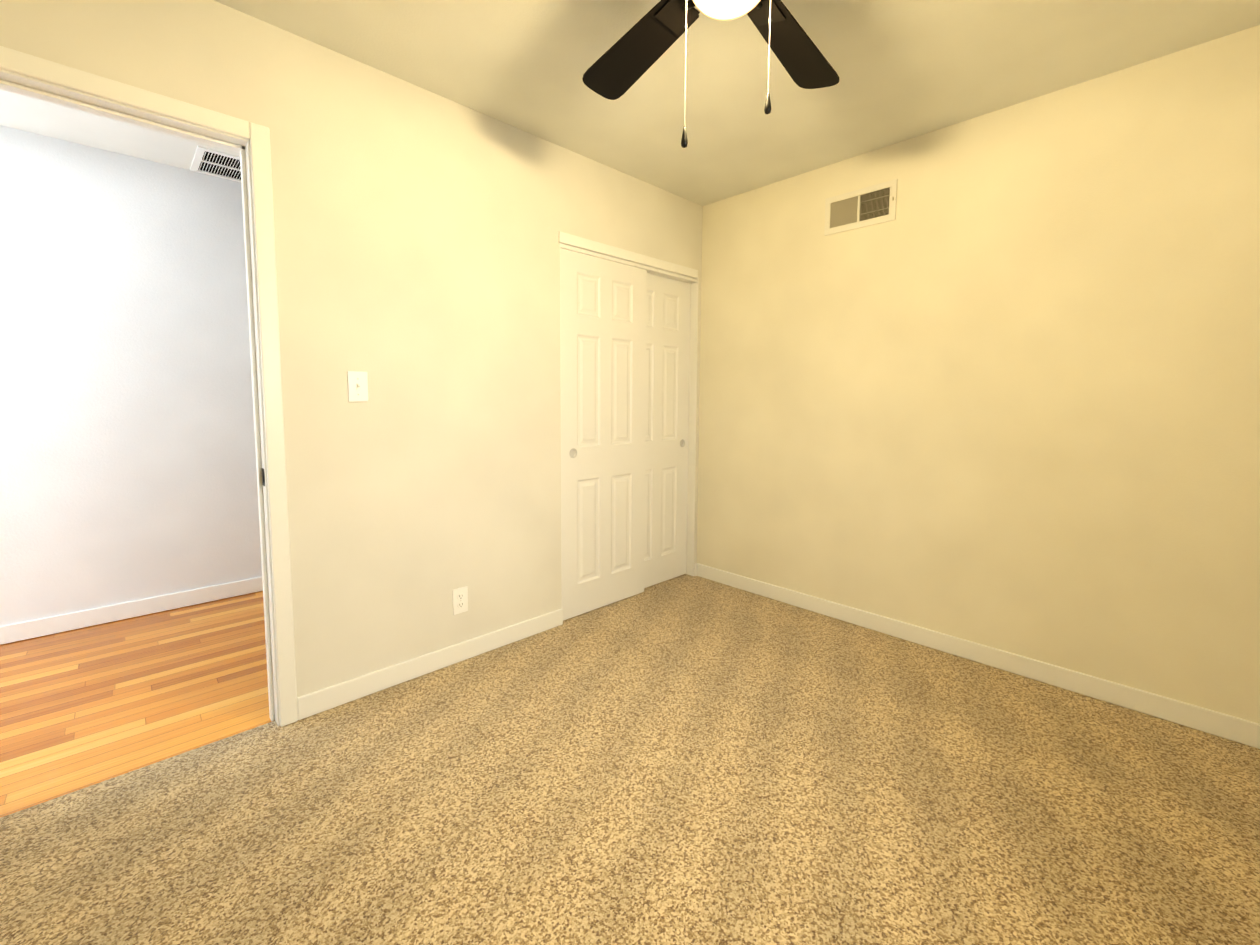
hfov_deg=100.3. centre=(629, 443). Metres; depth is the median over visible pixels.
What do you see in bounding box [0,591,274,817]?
floor
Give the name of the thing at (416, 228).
wall
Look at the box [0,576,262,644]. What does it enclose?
baseboard
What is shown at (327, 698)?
baseboard
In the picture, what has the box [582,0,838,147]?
ceiling fan
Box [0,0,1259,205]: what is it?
ceiling
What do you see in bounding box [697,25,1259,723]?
wall
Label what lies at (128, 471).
wall
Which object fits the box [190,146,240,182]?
ceiling vent
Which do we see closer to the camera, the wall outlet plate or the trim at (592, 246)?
the wall outlet plate
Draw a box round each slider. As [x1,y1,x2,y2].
[561,248,646,620]
[644,273,690,587]
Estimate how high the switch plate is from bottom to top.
0.115 m
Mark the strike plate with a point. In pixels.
(263, 480)
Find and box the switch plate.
[347,371,367,401]
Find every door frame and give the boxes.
[0,46,297,726]
[560,243,698,603]
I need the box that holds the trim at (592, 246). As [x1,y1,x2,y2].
[558,232,697,278]
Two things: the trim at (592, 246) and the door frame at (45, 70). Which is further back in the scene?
the trim at (592, 246)
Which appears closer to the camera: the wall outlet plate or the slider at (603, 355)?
the wall outlet plate
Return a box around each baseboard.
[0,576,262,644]
[297,608,562,719]
[694,563,1259,748]
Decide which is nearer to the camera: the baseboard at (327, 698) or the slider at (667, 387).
the baseboard at (327, 698)
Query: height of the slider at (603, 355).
1.967 m
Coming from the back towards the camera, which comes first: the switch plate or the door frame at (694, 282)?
the door frame at (694, 282)
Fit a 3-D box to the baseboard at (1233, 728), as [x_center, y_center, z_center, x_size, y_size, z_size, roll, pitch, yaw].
[1.449,0.947,2.559,0.020,0.087,2.870,-4,7,-44]
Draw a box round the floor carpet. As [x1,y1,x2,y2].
[0,574,1259,944]
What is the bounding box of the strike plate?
[261,468,264,485]
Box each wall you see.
[0,0,702,696]
[0,125,261,625]
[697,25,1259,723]
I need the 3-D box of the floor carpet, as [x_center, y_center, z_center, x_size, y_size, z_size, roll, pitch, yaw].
[-0.089,1.089,1.565,3.620,0.050,3.640,-4,7,-44]
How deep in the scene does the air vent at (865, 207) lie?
2.68 m
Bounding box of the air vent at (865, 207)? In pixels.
[824,179,896,235]
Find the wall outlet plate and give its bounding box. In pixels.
[452,586,467,614]

